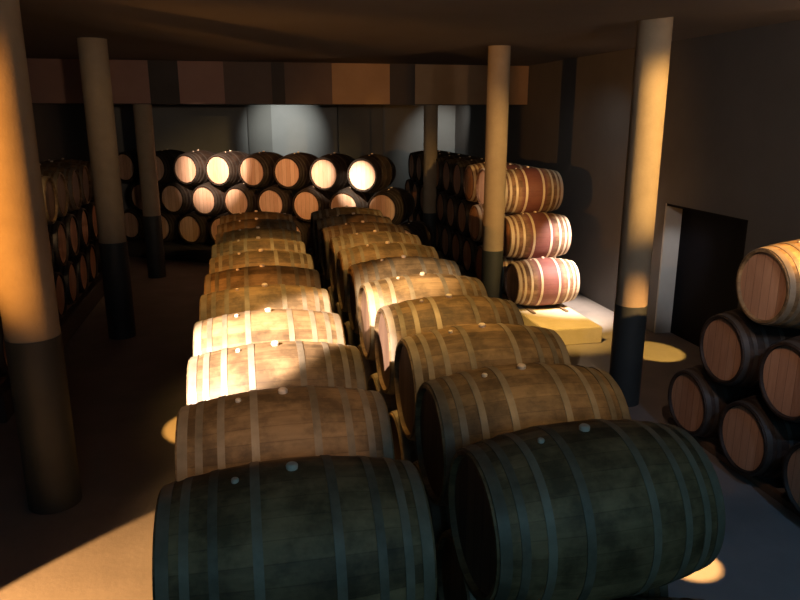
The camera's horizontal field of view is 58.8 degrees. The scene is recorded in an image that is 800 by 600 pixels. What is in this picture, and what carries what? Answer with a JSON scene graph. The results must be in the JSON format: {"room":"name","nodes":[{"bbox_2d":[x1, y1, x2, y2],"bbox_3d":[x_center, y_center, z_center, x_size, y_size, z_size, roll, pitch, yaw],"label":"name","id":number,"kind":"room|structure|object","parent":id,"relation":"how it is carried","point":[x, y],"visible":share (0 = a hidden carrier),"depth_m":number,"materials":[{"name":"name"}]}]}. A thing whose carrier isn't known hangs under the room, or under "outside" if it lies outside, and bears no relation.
{"room":"wine cellar","nodes":[
{"label":"wine cellar","id":0,"kind":"room"},
{"bbox_2d":[32,104,89,160],"bbox_3d":[-4.850,-0.543,5.910,0.200,3.670,21.900,-3,15,-12],"label":"wall","id":1,"kind":"structure","parent":0,"point":[61,130],"depth_m":13.68,"materials":[{"name":"paint"}]},
{"bbox_2d":[113,104,455,224],"bbox_3d":[-2.848,-3.451,17.073,8.600,3.670,0.200,-3,15,-12],"label":"wall","id":2,"kind":"structure","parent":0,"point":[311,129],"depth_m":16.80,"materials":[{"name":"paint"}]},
{"bbox_2d":[247,105,272,154],"bbox_3d":[-3.291,-3.395,16.856,0.540,3.670,0.050,-3,15,-12],"label":"trim","id":3,"kind":"structure","parent":2,"relation":"attached to","point":[259,116],"depth_m":16.67,"materials":[{"name":"paint"}]},
{"bbox_2d":[337,105,369,190],"bbox_3d":[-1.114,-3.488,17.213,0.750,3.670,0.250,-3,15,-12],"label":"trim","id":4,"kind":"structure","parent":2,"relation":"attached to","point":[353,121],"depth_m":16.94,"materials":[{"name":"paint"}]},
{"bbox_2d":[370,105,382,193],"bbox_3d":[-0.591,-3.533,17.388,0.350,3.670,0.120,-3,15,-12],"label":"trim","id":5,"kind":"structure","parent":2,"relation":"attached to","point":[376,111],"depth_m":17.18,"materials":[{"name":"paint"}]},
{"bbox_2d":[0,256,799,599],"bbox_3d":[-0.403,1.087,7.330,9.300,0.200,21.900,-3,15,-12],"label":"floor","id":6,"kind":"structure","parent":0,"point":[127,396],"depth_m":5.75,"materials":[{"name":"concrete"}]},
{"bbox_2d":[0,0,81,514],"bbox_3d":[-2.577,-0.219,4.864,0.364,3.570,0.364,-3,15,-12],"label":"column","id":7,"kind":"structure","parent":6,"relation":"on","point":[33,341],"depth_m":4.80,"materials":[{"name":"paint"}]},
{"bbox_2d":[0,272,103,422],"bbox_3d":[-4.766,0.332,9.276,0.950,0.280,5.800,-3,15,-12],"label":"plinth","id":8,"kind":"object","parent":6,"relation":"on","point":[78,312],"visible":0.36,"depth_m":9.37,"materials":[{"name":"concrete"}]},
{"bbox_2d":[68,252,88,292],"bbox_3d":[-4.917,-0.382,9.997,0.890,0.686,0.668,-3,15,-12],"label":"barrel","id":9,"kind":"object","parent":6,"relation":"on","point":[80,261],"visible":0.19,"depth_m":10.02,"materials":[{"name":"brown wood"}]},
{"bbox_2d":[56,213,79,257],"bbox_3d":[-4.840,-0.865,9.531,0.890,0.686,0.668,-3,15,-12],"label":"barrel","id":10,"kind":"object","parent":9,"relation":"on","point":[70,222],"visible":0.23,"depth_m":9.56,"materials":[{"name":"brown wood"}]},
{"bbox_2d":[40,169,67,217],"bbox_3d":[-4.780,-1.347,9.061,0.890,0.686,0.668,-3,15,-12],"label":"barrel","id":11,"kind":"object","parent":10,"relation":"on","point":[59,181],"visible":0.31,"depth_m":9.11,"materials":[{"name":"brown wood"}]},
{"bbox_2d":[77,37,135,339],"bbox_3d":[-3.634,-1.306,8.838,0.338,3.670,0.338,-3,15,-12],"label":"column","id":12,"kind":"structure","parent":6,"relation":"on","point":[93,54],"depth_m":8.69,"materials":[{"name":"paint"}]},
{"bbox_2d":[124,207,144,238],"bbox_3d":[-5.302,-1.624,14.722,0.668,0.686,0.890,6,16,21],"label":"barrel","id":13,"kind":"object","parent":6,"relation":"on","point":[134,226],"visible":0.3,"depth_m":14.31,"materials":[{"name":"brown wood"}]},
{"bbox_2d":[130,182,166,210],"bbox_3d":[-4.959,-2.145,14.444,0.668,0.686,0.890,6,16,21],"label":"barrel","id":14,"kind":"object","parent":13,"relation":"on","point":[135,193],"visible":0.26,"depth_m":14.13,"materials":[{"name":"brown wood"}]},
{"bbox_2d":[118,149,155,182],"bbox_3d":[-5.302,-2.736,14.432,0.668,0.686,0.890,6,16,21],"label":"barrel","id":15,"kind":"object","parent":14,"relation":"on","point":[128,160],"visible":0.49,"depth_m":14.03,"materials":[{"name":"brown wood"}]},
{"bbox_2d":[156,149,185,183],"bbox_3d":[-4.615,-2.667,14.167,0.668,0.686,0.890,6,16,21],"label":"barrel","id":16,"kind":"object","parent":14,"relation":"on","point":[165,159],"visible":0.43,"depth_m":13.79,"materials":[{"name":"brown wood"}]},
{"bbox_2d":[133,104,165,277],"bbox_3d":[-4.347,-1.859,12.341,0.308,2.975,0.308,-3,15,-12],"label":"column","id":17,"kind":"structure","parent":6,"relation":"on","point":[143,119],"depth_m":12.22,"materials":[{"name":"paint"}]},
{"bbox_2d":[160,209,187,241],"bbox_3d":[-4.615,-1.554,14.457,0.668,0.686,0.890,6,16,21],"label":"barrel","id":18,"kind":"object","parent":6,"relation":"on","point":[170,221],"visible":0.28,"depth_m":14.06,"materials":[{"name":"brown wood"}]},
{"bbox_2d":[160,181,198,213],"bbox_3d":[-4.272,-2.076,14.179,0.668,0.686,0.890,6,16,21],"label":"barrel","id":19,"kind":"object","parent":18,"relation":"on","point":[175,197],"visible":0.62,"depth_m":13.81,"materials":[{"name":"brown wood"}]},
{"bbox_2d":[173,149,216,184],"bbox_3d":[-3.928,-2.598,13.901,0.668,0.686,0.890,6,16,21],"label":"barrel","id":20,"kind":"object","parent":19,"relation":"on","point":[188,167],"visible":0.7,"depth_m":13.54,"materials":[{"name":"brown wood"}]},
{"bbox_2d":[178,210,218,243],"bbox_3d":[-3.928,-1.485,14.191,0.668,0.686,0.890,6,16,21],"label":"barrel","id":21,"kind":"object","parent":6,"relation":"on","point":[193,227],"visible":0.64,"depth_m":13.82,"materials":[{"name":"brown wood"}]},
{"bbox_2d":[191,182,232,215],"bbox_3d":[-3.584,-2.007,13.913,0.668,0.686,0.890,6,16,21],"label":"barrel","id":22,"kind":"object","parent":21,"relation":"on","point":[207,199],"visible":0.68,"depth_m":13.54,"materials":[{"name":"brown wood"}]},
{"bbox_2d":[205,150,248,186],"bbox_3d":[-3.241,-2.529,13.636,0.668,0.686,0.890,6,16,21],"label":"barrel","id":23,"kind":"object","parent":22,"relation":"on","point":[221,169],"visible":0.8,"depth_m":13.28,"materials":[{"name":"brown wood"}]},
{"bbox_2d":[209,212,229,241],"bbox_3d":[-3.241,-1.416,13.925,0.668,0.686,0.890,6,16,21],"label":"barrel","id":24,"kind":"object","parent":6,"relation":"on","point":[215,222],"visible":0.15,"depth_m":13.59,"materials":[{"name":"brown wood"}]},
{"bbox_2d":[224,183,265,214],"bbox_3d":[-2.897,-1.938,13.648,0.668,0.686,0.890,6,16,21],"label":"barrel","id":25,"kind":"object","parent":24,"relation":"on","point":[241,197],"visible":0.48,"depth_m":13.27,"materials":[{"name":"brown wood"}]},
{"bbox_2d":[238,151,282,187],"bbox_3d":[-2.554,-2.460,13.370,0.668,0.686,0.890,6,16,21],"label":"barrel","id":26,"kind":"object","parent":25,"relation":"on","point":[255,170],"visible":0.73,"depth_m":13.01,"materials":[{"name":"brown wood"}]},
{"bbox_2d":[293,216,311,249],"bbox_3d":[-1.866,-1.278,13.394,0.668,0.686,0.890,6,16,21],"label":"barrel","id":27,"kind":"object","parent":6,"relation":"on","point":[303,227],"visible":0.28,"depth_m":13.01,"materials":[{"name":"brown wood"}]},
{"bbox_2d":[257,184,301,215],"bbox_3d":[-2.210,-1.869,13.382,0.668,0.686,0.890,6,16,21],"label":"barrel","id":28,"kind":"object","parent":27,"relation":"on","point":[275,198],"visible":0.52,"depth_m":13.00,"materials":[{"name":"brown wood"}]},
{"bbox_2d":[292,185,337,221],"bbox_3d":[-1.523,-1.799,13.116,0.668,0.686,0.890,6,16,21],"label":"barrel","id":29,"kind":"object","parent":27,"relation":"on","point":[310,199],"visible":0.58,"depth_m":12.75,"materials":[{"name":"brown wood"}]},
{"bbox_2d":[273,151,317,189],"bbox_3d":[-1.866,-2.390,13.104,0.668,0.686,0.890,6,16,21],"label":"barrel","id":30,"kind":"object","parent":29,"relation":"on","point":[291,171],"visible":0.77,"depth_m":12.75,"materials":[{"name":"brown wood"}]},
{"bbox_2d":[309,152,354,190],"bbox_3d":[-1.179,-2.321,12.839,0.668,0.686,0.890,6,16,21],"label":"barrel","id":31,"kind":"object","parent":29,"relation":"on","point":[328,172],"visible":0.84,"depth_m":12.48,"materials":[{"name":"brown wood"}]},
{"bbox_2d":[400,220,433,245],"bbox_3d":[0.195,-1.070,12.597,0.668,0.686,0.890,6,16,21],"label":"barrel","id":32,"kind":"object","parent":6,"relation":"on","point":[421,229],"visible":0.35,"depth_m":12.37,"materials":[{"name":"brown wood"}]},
{"bbox_2d":[423,105,437,248],"bbox_3d":[0.568,-2.141,13.421,0.268,2.975,0.268,-3,15,-12],"label":"column","id":33,"kind":"structure","parent":6,"relation":"on","point":[430,111],"depth_m":13.23,"materials":[{"name":"paint"}]},
{"bbox_2d":[461,237,481,273],"bbox_3d":[1.525,-0.763,11.778,0.890,0.686,0.668,-3,15,-12],"label":"barrel","id":34,"kind":"object","parent":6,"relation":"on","point":[469,246],"visible":0.23,"depth_m":11.61,"materials":[{"name":"brown wood"}]},
{"bbox_2d":[469,204,483,241],"bbox_3d":[1.601,-1.246,11.312,0.890,0.686,0.668,-3,15,-12],"label":"barrel","id":35,"kind":"object","parent":34,"relation":"on","point":[476,211],"visible":0.2,"depth_m":11.18,"materials":[{"name":"brown wood"}]},
{"bbox_2d":[463,162,519,202],"bbox_3d":[1.529,-1.906,11.483,0.890,0.686,0.668,-3,15,-12],"label":"barrel","id":36,"kind":"object","parent":35,"relation":"on","point":[471,171],"visible":0.26,"depth_m":11.33,"materials":[{"name":"brown wood"}]},
{"bbox_2d":[481,45,510,298],"bbox_3d":[1.303,-1.544,9.755,0.302,3.670,0.302,-3,15,-12],"label":"column","id":37,"kind":"structure","parent":6,"relation":"on","point":[498,74],"depth_m":9.58,"materials":[{"name":"paint"}]},
{"bbox_2d":[437,251,601,344],"bbox_3d":[1.363,-0.491,12.575,0.770,0.210,7.750,-3,15,-12],"label":"plinth","id":38,"kind":"object","parent":6,"relation":"on","point":[573,328],"visible":0.24,"depth_m":9.20,"materials":[{"name":"concrete"}]},
{"bbox_2d":[502,257,555,293],"bbox_3d":[1.817,-0.429,10.496,0.890,0.686,0.668,-3,15,-12],"label":"barrel","id":39,"kind":"object","parent":6,"relation":"on","point":[506,261],"visible":0.03,"depth_m":10.18,"materials":[{"name":"brown wood"}]},
{"bbox_2d":[503,211,571,259],"bbox_3d":[1.891,-0.912,10.030,0.890,0.686,0.668,-3,15,-12],"label":"barrel","id":40,"kind":"object","parent":39,"relation":"on","point":[534,234],"visible":0.89,"depth_m":9.77,"materials":[{"name":"brown wood"}]},
{"bbox_2d":[505,166,563,213],"bbox_3d":[1.821,-1.572,10.202,0.890,0.686,0.668,-3,15,-12],"label":"barrel","id":41,"kind":"object","parent":40,"relation":"on","point":[528,189],"visible":0.81,"depth_m":9.94,"materials":[{"name":"brown wood"}]},
{"bbox_2d":[504,257,579,305],"bbox_3d":[1.966,-0.263,9.856,0.890,0.686,0.668,-3,15,-12],"label":"barrel","id":42,"kind":"object","parent":6,"relation":"on","point":[542,281],"visible":0.98,"depth_m":9.61,"materials":[{"name":"brown wood"}]},
{"bbox_2d":[609,17,673,406],"bbox_3d":[2.254,-0.753,6.716,0.308,3.670,0.308,-3,15,-12],"label":"column","id":43,"kind":"structure","parent":6,"relation":"on","point":[653,36],"depth_m":6.56,"materials":[{"name":"paint"}]},
{"bbox_2d":[668,417,799,516],"bbox_3d":[2.777,1.396,5.638,0.050,0.054,2.200,-3,15,-12],"label":"bearer","id":44,"kind":"object","parent":6,"relation":"on","point":[767,488],"visible":0.73,"depth_m":5.55,"materials":[{"name":"brown wood"}]},
{"bbox_2d":[668,364,760,437],"bbox_3d":[2.922,0.863,6.272,0.890,0.686,0.668,-3,15,-12],"label":"barrel","id":45,"kind":"object","parent":44,"relation":"on","point":[696,402],"visible":0.41,"depth_m":6.05,"materials":[{"name":"brown wood"}]},
{"bbox_2d":[718,394,799,477],"bbox_3d":[3.075,1.040,5.591,0.890,0.686,0.668,-3,15,-12],"label":"barrel","id":46,"kind":"object","parent":44,"relation":"on","point":[754,440],"visible":0.7,"depth_m":5.39,"materials":[{"name":"brown wood"}]},
{"bbox_2d":[699,308,799,387],"bbox_3d":[2.998,0.366,5.779,0.890,0.686,0.668,-3,15,-12],"label":"barrel","id":47,"kind":"object","parent":46,"relation":"on","point":[732,346],"visible":0.68,"depth_m":5.56,"materials":[{"name":"brown wood"}]},
{"bbox_2d":[782,442,799,514],"bbox_3d":[3.227,1.217,4.910,0.890,0.686,0.668,-3,15,-12],"label":"barrel","id":48,"kind":"object","parent":44,"relation":"on","point":[790,467],"visible":1,"depth_m":5.01,"materials":[{"name":"brown wood"}]},
{"bbox_2d":[758,335,799,422],"bbox_3d":[3.151,0.543,5.098,0.890,0.686,0.668,-3,15,-12],"label":"barrel","id":49,"kind":"object","parent":48,"relation":"on","point":[779,366],"visible":1,"depth_m":5.06,"materials":[{"name":"brown wood"}]},
{"bbox_2d":[736,239,799,328],"bbox_3d":[3.075,-0.131,5.286,0.890,0.686,0.668,-3,15,-12],"label":"barrel","id":50,"kind":"object","parent":49,"relation":"on","point":[768,277],"visible":1,"depth_m":5.13,"materials":[{"name":"brown wood"}]},
{"bbox_3d":[-1.179,-1.208,13.129,0.668,0.686,0.890,6,16,21],"label":"barrel","id":51,"kind":"object","parent":6,"relation":"on","visible":0},
{"bbox_2d":[329,186,374,207],"bbox_3d":[-0.836,-1.730,12.851,0.668,0.686,0.890,6,16,21],"label":"barrel","id":52,"kind":"object","parent":51,"relation":"on","point":[348,196],"visible":0.39,"depth_m":12.46,"materials":[{"name":"brown wood"}]},
{"bbox_2d":[347,153,395,192],"bbox_3d":[-0.492,-2.252,12.573,0.668,0.686,0.890,6,16,21],"label":"barrel","id":53,"kind":"object","parent":52,"relation":"on","point":[370,173],"visible":0.99,"depth_m":12.23,"materials":[{"name":"brown wood"}]},
{"bbox_3d":[-0.492,-1.139,12.863,0.668,0.686,0.890,6,16,21],"label":"barrel","id":54,"kind":"object","parent":6,"relation":"on","visible":0},
{"bbox_2d":[367,187,414,224],"bbox_3d":[-0.148,-1.661,12.585,0.668,0.686,0.890,6,16,21],"label":"barrel","id":55,"kind":"object","parent":54,"relation":"on","point":[395,203],"visible":0.77,"depth_m":12.22,"materials":[{"name":"brown wood"}]},
{"bbox_3d":[-4.995,0.209,9.113,0.050,0.039,5.550,-3,15,-12],"label":"bearer","id":56,"kind":"object","parent":6,"relation":"on","visible":0},
{"bbox_2d":[54,261,78,305],"bbox_3d":[-4.775,-0.215,9.355,0.890,0.686,0.668,-3,15,-12],"label":"barrel","id":57,"kind":"object","parent":56,"relation":"on","point":[69,271],"visible":0.24,"depth_m":9.38,"materials":[{"name":"brown wood"}]},
{"bbox_2d":[48,221,68,267],"bbox_3d":[-4.694,-0.698,8.890,0.890,0.686,0.668,-3,15,-12],"label":"barrel","id":58,"kind":"object","parent":57,"relation":"on","point":[58,232],"visible":0.27,"depth_m":8.90,"materials":[{"name":"brown wood"}]},
{"bbox_2d":[41,175,57,224],"bbox_3d":[-4.612,-1.181,8.425,0.890,0.686,0.668,-3,15,-12],"label":"barrel","id":59,"kind":"object","parent":58,"relation":"on","point":[49,190],"visible":0.33,"depth_m":8.53,"materials":[{"name":"brown wood"}]},
{"bbox_2d":[79,244,97,282],"bbox_3d":[-5.060,-0.549,10.638,0.890,0.686,0.668,-3,15,-12],"label":"barrel","id":60,"kind":"object","parent":56,"relation":"on","point":[90,251],"visible":0.16,"depth_m":10.68,"materials":[{"name":"brown wood"}]},
{"bbox_2d":[67,207,89,248],"bbox_3d":[-4.976,-1.033,10.174,0.890,0.686,0.668,-3,15,-12],"label":"barrel","id":61,"kind":"object","parent":60,"relation":"on","point":[81,215],"visible":0.27,"depth_m":10.19,"materials":[{"name":"brown wood"}]},
{"bbox_2d":[40,164,81,211],"bbox_3d":[-4.891,-1.516,9.709,0.890,0.686,0.668,-3,15,-12],"label":"barrel","id":62,"kind":"object","parent":61,"relation":"on","point":[71,175],"visible":0.23,"depth_m":9.63,"materials":[{"name":"brown wood"}]},
{"bbox_2d":[89,239,101,272],"bbox_3d":[-5.194,-0.717,11.281,0.890,0.686,0.668,-3,15,-12],"label":"barrel","id":63,"kind":"object","parent":56,"relation":"on","point":[95,243],"visible":0.1,"depth_m":11.12,"materials":[{"name":"brown wood"}]},
{"bbox_2d":[81,202,97,240],"bbox_3d":[-5.104,-1.200,10.818,0.890,0.686,0.668,-3,15,-12],"label":"barrel","id":64,"kind":"object","parent":63,"relation":"on","point":[90,208],"visible":0.18,"depth_m":10.73,"materials":[{"name":"brown wood"}]},
{"bbox_2d":[40,161,90,204],"bbox_3d":[-5.039,-1.683,10.350,0.890,0.686,0.668,-3,15,-12],"label":"barrel","id":65,"kind":"object","parent":64,"relation":"on","point":[83,172],"visible":0.29,"depth_m":10.29,"materials":[{"name":"brown wood"}]},
{"bbox_2d":[19,0,799,65],"bbox_3d":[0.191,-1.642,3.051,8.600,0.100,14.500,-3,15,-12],"label":"ceiling","id":66,"kind":"structure","parent":0,"point":[284,28],"depth_m":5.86,"materials":[{"name":"paint"}]},
{"bbox_2d":[455,20,799,332],"bbox_3d":[3.872,-1.019,7.739,0.450,3.670,21.900,-3,15,-12],"label":"wall","id":67,"kind":"structure","parent":0,"point":[731,140],"depth_m":8.65,"materials":[{"name":"paint"}]},
{"bbox_2d":[26,58,529,105],"bbox_3d":[-1.879,-3.763,12.371,8.600,0.695,0.450,-3,15,-12],"label":"ceiling beam","id":68,"kind":"structure","parent":67,"relation":"attached to","point":[52,81],"depth_m":12.10,"materials":[{"name":"brown wood"}]},
{"bbox_2d":[654,203,682,332],"bbox_3d":[3.483,-0.398,9.225,0.228,1.719,0.029,-3,15,-12],"label":"trim","id":69,"kind":"structure","parent":67,"relation":"attached to","point":[673,216],"depth_m":9.21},
{"bbox_2d":[670,209,745,346],"bbox_3d":[3.785,-0.219,8.536,0.060,1.720,1.550,-3,15,-12],"label":"door","id":70,"kind":"structure","parent":67,"relation":"in","point":[710,250],"depth_m":8.69,"materials":[{"name":"black"}]},
{"bbox_3d":[-1.008,0.698,5.561,0.890,0.686,0.668,-3,15,-12],"label":"barrel","id":71,"kind":"object","parent":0,"visible":0},
{"bbox_2d":[204,264,320,294],"bbox_3d":[-1.097,0.049,5.731,0.890,0.686,0.668,-3,15,-12],"label":"barrel","id":72,"kind":"object","parent":71,"relation":"on","point":[253,275],"visible":0.27,"depth_m":5.53,"materials":[{"name":"brown wood"}]},
{"bbox_3d":[-1.166,0.532,6.199,0.890,0.686,0.668,-3,15,-12],"label":"barrel","id":73,"kind":"object","parent":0,"visible":0},
{"bbox_2d":[209,249,313,273],"bbox_3d":[-1.232,-0.119,6.373,0.890,0.686,0.668,-3,15,-12],"label":"barrel","id":74,"kind":"object","parent":73,"relation":"on","point":[266,257],"visible":0.29,"depth_m":6.17,"materials":[{"name":"brown wood"}]},
{"bbox_3d":[-1.443,0.197,7.484,0.890,0.686,0.668,-3,15,-12],"label":"barrel","id":75,"kind":"object","parent":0,"visible":0},
{"bbox_2d":[211,236,305,257],"bbox_3d":[-1.383,-0.286,7.013,0.890,0.686,0.668,-3,15,-12],"label":"barrel","id":76,"kind":"object","parent":75,"relation":"on","point":[253,244],"visible":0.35,"depth_m":6.82,"materials":[{"name":"brown wood"}]},
{"bbox_3d":[-1.593,0.031,8.124,0.890,0.686,0.668,-3,15,-12],"label":"barrel","id":77,"kind":"object","parent":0,"visible":0},
{"bbox_2d":[215,226,301,243],"bbox_3d":[-1.515,-0.453,7.657,0.890,0.686,0.668,-3,15,-12],"label":"barrel","id":78,"kind":"object","parent":77,"relation":"on","point":[246,233],"visible":0.3,"depth_m":7.47,"materials":[{"name":"brown wood"}]},
{"bbox_3d":[-0.807,0.961,6.097,0.050,0.119,8.100,-3,15,-12],"label":"bearer","id":79,"kind":"object","parent":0,"visible":0},
{"bbox_3d":[-0.289,1.534,2.356,0.890,0.686,0.668,-3,15,-12],"label":"barrel","id":80,"kind":"object","parent":79,"relation":"on","visible":0},
{"bbox_2d":[152,455,436,599],"bbox_3d":[-0.369,0.889,2.507,0.890,0.686,0.668,-3,15,-12],"label":"barrel","id":81,"kind":"object","parent":80,"relation":"on","point":[321,527],"visible":1,"depth_m":2.26,"materials":[{"name":"brown wood"}]},
{"bbox_3d":[-1.732,-0.137,8.766,0.890,0.686,0.668,-3,15,-12],"label":"barrel","id":82,"kind":"object","parent":79,"relation":"on","visible":0},
{"bbox_2d":[220,210,292,223],"bbox_3d":[-1.794,-0.788,8.941,0.890,0.686,0.668,-3,15,-12],"label":"barrel","id":83,"kind":"object","parent":82,"relation":"on","point":[259,214],"visible":0.27,"depth_m":8.76,"materials":[{"name":"brown wood"}]},
{"bbox_2d":[217,217,296,233],"bbox_3d":[-1.660,-0.620,8.298,0.890,0.686,0.668,-3,15,-12],"label":"barrel","id":84,"kind":"object","parent":82,"relation":"on","point":[250,223],"visible":0.25,"depth_m":8.11,"materials":[{"name":"brown wood"}]},
{"bbox_3d":[-0.593,1.200,3.634,0.890,0.686,0.668,-3,15,-12],"label":"barrel","id":85,"kind":"object","parent":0,"visible":0},
{"bbox_2d":[186,340,366,404],"bbox_3d":[-0.655,0.549,3.809,0.890,0.686,0.668,-3,15,-12],"label":"barrel","id":86,"kind":"object","parent":85,"relation":"on","point":[274,364],"visible":0.39,"depth_m":3.59,"materials":[{"name":"brown wood"}]},
{"bbox_3d":[-0.737,1.033,4.276,0.890,0.686,0.668,-3,15,-12],"label":"barrel","id":87,"kind":"object","parent":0,"visible":0},
{"bbox_2d":[193,308,345,355],"bbox_3d":[-0.810,0.383,4.448,0.890,0.686,0.668,-3,15,-12],"label":"barrel","id":88,"kind":"object","parent":87,"relation":"on","point":[212,334],"visible":0.38,"depth_m":4.23,"materials":[{"name":"brown wood"}]},
{"bbox_3d":[-0.876,0.866,4.918,0.890,0.686,0.668,-3,15,-12],"label":"barrel","id":89,"kind":"object","parent":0,"visible":0},
{"bbox_2d":[199,283,331,320],"bbox_3d":[-0.954,0.216,5.089,0.890,0.686,0.668,-3,15,-12],"label":"barrel","id":90,"kind":"object","parent":89,"relation":"on","point":[282,296],"visible":0.4,"depth_m":4.88,"materials":[{"name":"brown wood"}]},
{"bbox_3d":[0.014,1.093,6.315,0.820,0.300,8.100,-3,15,-12],"label":"plinth","id":91,"kind":"object","parent":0,"visible":0},
{"bbox_3d":[-0.279,0.906,6.201,0.050,0.119,8.100,-3,15,-12],"label":"bearer","id":92,"kind":"object","parent":91,"relation":"on","visible":0},
{"bbox_2d":[314,262,321,275],"bbox_3d":[-0.620,-0.224,8.992,0.890,0.686,0.668,-3,15,-12],"label":"barrel","id":93,"kind":"object","parent":92,"relation":"on","point":[319,269],"visible":0.03,"depth_m":8.71,"materials":[{"name":"brown wood"}]},
{"bbox_2d":[310,206,382,255],"bbox_3d":[-0.685,-0.875,9.167,0.890,0.686,0.668,-3,15,-12],"label":"barrel","id":94,"kind":"object","parent":93,"relation":"on","point":[319,214],"visible":0.27,"depth_m":8.99,"materials":[{"name":"brown wood"}]},
{"bbox_2d":[320,273,330,289],"bbox_3d":[-0.474,-0.057,8.352,0.890,0.686,0.668,-3,15,-12],"label":"barrel","id":95,"kind":"object","parent":92,"relation":"on","point":[325,284],"visible":0.04,"depth_m":8.06,"materials":[{"name":"brown wood"}]},
{"bbox_2d":[314,212,391,266],"bbox_3d":[-0.556,-0.707,8.523,0.890,0.686,0.668,-3,15,-12],"label":"barrel","id":96,"kind":"object","parent":95,"relation":"on","point":[324,222],"visible":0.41,"depth_m":8.34,"materials":[{"name":"brown wood"}]},
{"bbox_2d":[320,220,404,279],"bbox_3d":[-0.409,-0.540,7.882,0.890,0.686,0.668,-3,15,-12],"label":"barrel","id":97,"kind":"object","parent":95,"relation":"on","point":[327,233],"visible":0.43,"depth_m":7.69,"materials":[{"name":"brown wood"}]},
{"bbox_2d":[327,286,338,312],"bbox_3d":[-0.330,0.110,7.711,0.890,0.686,0.668,-3,15,-12],"label":"barrel","id":98,"kind":"object","parent":92,"relation":"on","point":[333,297],"visible":0.03,"depth_m":7.40,"materials":[{"name":"brown wood"}]},
{"bbox_2d":[329,230,421,294],"bbox_3d":[-0.251,-0.374,7.244,0.890,0.686,0.668,-3,15,-12],"label":"barrel","id":99,"kind":"object","parent":98,"relation":"on","point":[338,243],"visible":0.26,"depth_m":7.06,"materials":[{"name":"brown wood"}]},
{"bbox_2d":[343,321,359,346],"bbox_3d":[-0.049,0.445,6.427,0.890,0.686,0.668,-3,15,-12],"label":"barrel","id":100,"kind":"object","parent":92,"relation":"on","point":[351,338],"visible":0.04,"depth_m":6.13,"materials":[{"name":"brown wood"}]},
{"bbox_2d":[336,241,438,311],"bbox_3d":[-0.115,-0.206,6.601,0.890,0.686,0.668,-3,15,-12],"label":"barrel","id":101,"kind":"object","parent":100,"relation":"on","point":[347,257],"visible":0.42,"depth_m":6.41,"materials":[{"name":"brown wood"}]},
{"bbox_2d":[347,255,461,333],"bbox_3d":[0.032,-0.039,5.960,0.890,0.686,0.668,-3,15,-12],"label":"barrel","id":102,"kind":"object","parent":100,"relation":"on","point":[358,274],"visible":0.41,"depth_m":5.77,"materials":[{"name":"brown wood"}]},
{"bbox_2d":[367,373,396,412],"bbox_3d":[0.244,0.779,5.146,0.890,0.686,0.668,-3,15,-12],"label":"barrel","id":103,"kind":"object","parent":92,"relation":"on","point":[373,384],"visible":0.04,"depth_m":4.85,"materials":[{"name":"brown wood"}]},
{"bbox_2d":[358,272,487,360],"bbox_3d":[0.166,0.128,5.317,0.890,0.686,0.668,-3,15,-12],"label":"barrel","id":104,"kind":"object","parent":103,"relation":"on","point":[373,295],"visible":0.46,"depth_m":5.12,"materials":[{"name":"brown wood"}]},
{"bbox_2d":[389,410,417,462],"bbox_3d":[0.392,0.946,4.506,0.890,0.686,0.668,-3,15,-12],"label":"barrel","id":105,"kind":"object","parent":92,"relation":"on","point":[404,449],"visible":0.08,"depth_m":4.21,"materials":[{"name":"brown wood"}]},
{"bbox_2d":[374,294,523,394],"bbox_3d":[0.316,0.295,4.678,0.890,0.686,0.668,-3,15,-12],"label":"barrel","id":106,"kind":"object","parent":105,"relation":"on","point":[394,322],"visible":0.46,"depth_m":4.47,"materials":[{"name":"brown wood"}]},
{"bbox_2d":[394,323,571,440],"bbox_3d":[0.456,0.462,4.035,0.890,0.686,0.668,-3,15,-12],"label":"barrel","id":107,"kind":"object","parent":105,"relation":"on","point":[420,358],"visible":0.53,"depth_m":3.83,"materials":[{"name":"brown wood"}]},
{"bbox_2d":[413,460,449,548],"bbox_3d":[0.534,1.113,3.864,0.890,0.686,0.668,-3,15,-12],"label":"barrel","id":108,"kind":"object","parent":92,"relation":"on","point":[439,514],"visible":0.07,"depth_m":3.51,"materials":[{"name":"brown wood"}]},
{"bbox_2d":[436,529,668,599],"bbox_3d":[0.662,1.281,3.220,0.890,0.686,0.668,-3,15,-12],"label":"barrel","id":109,"kind":"object","parent":92,"relation":"on","point":[451,585],"visible":0.12,"depth_m":3.19,"materials":[{"name":"brown wood"}]},
{"bbox_2d":[415,362,630,506],"bbox_3d":[0.565,0.631,3.387,0.890,0.686,0.668,-3,15,-12],"label":"barrel","id":110,"kind":"object","parent":109,"relation":"on","point":[458,410],"visible":0.57,"depth_m":3.17,"materials":[{"name":"brown wood"}]},
{"bbox_2d":[617,597,703,599],"bbox_3d":[0.817,1.447,2.581,0.890,0.686,0.668,-3,15,-12],"label":"barrel","id":111,"kind":"object","parent":92,"relation":"on","point":[629,598],"visible":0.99,"depth_m":2.70,"materials":[{"name":"brown wood"}]},
{"bbox_2d":[447,419,725,599],"bbox_3d":[0.691,0.799,2.742,0.890,0.686,0.668,-4,15,-14],"label":"barrel","id":112,"kind":"object","parent":111,"relation":"on","point":[591,509],"visible":1,"depth_m":2.49,"materials":[{"name":"brown wood"}]},
{"bbox_3d":[-0.446,1.367,2.994,0.890,0.686,0.668,-3,15,-12],"label":"barrel","id":113,"kind":"object","parent":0,"visible":0},
{"bbox_2d":[175,386,394,481],"bbox_3d":[-0.509,0.716,3.169,0.890,0.686,0.668,-3,15,-12],"label":"barrel","id":114,"kind":"object","parent":113,"relation":"on","point":[222,432],"visible":0.47,"depth_m":2.94,"materials":[{"name":"brown wood"}]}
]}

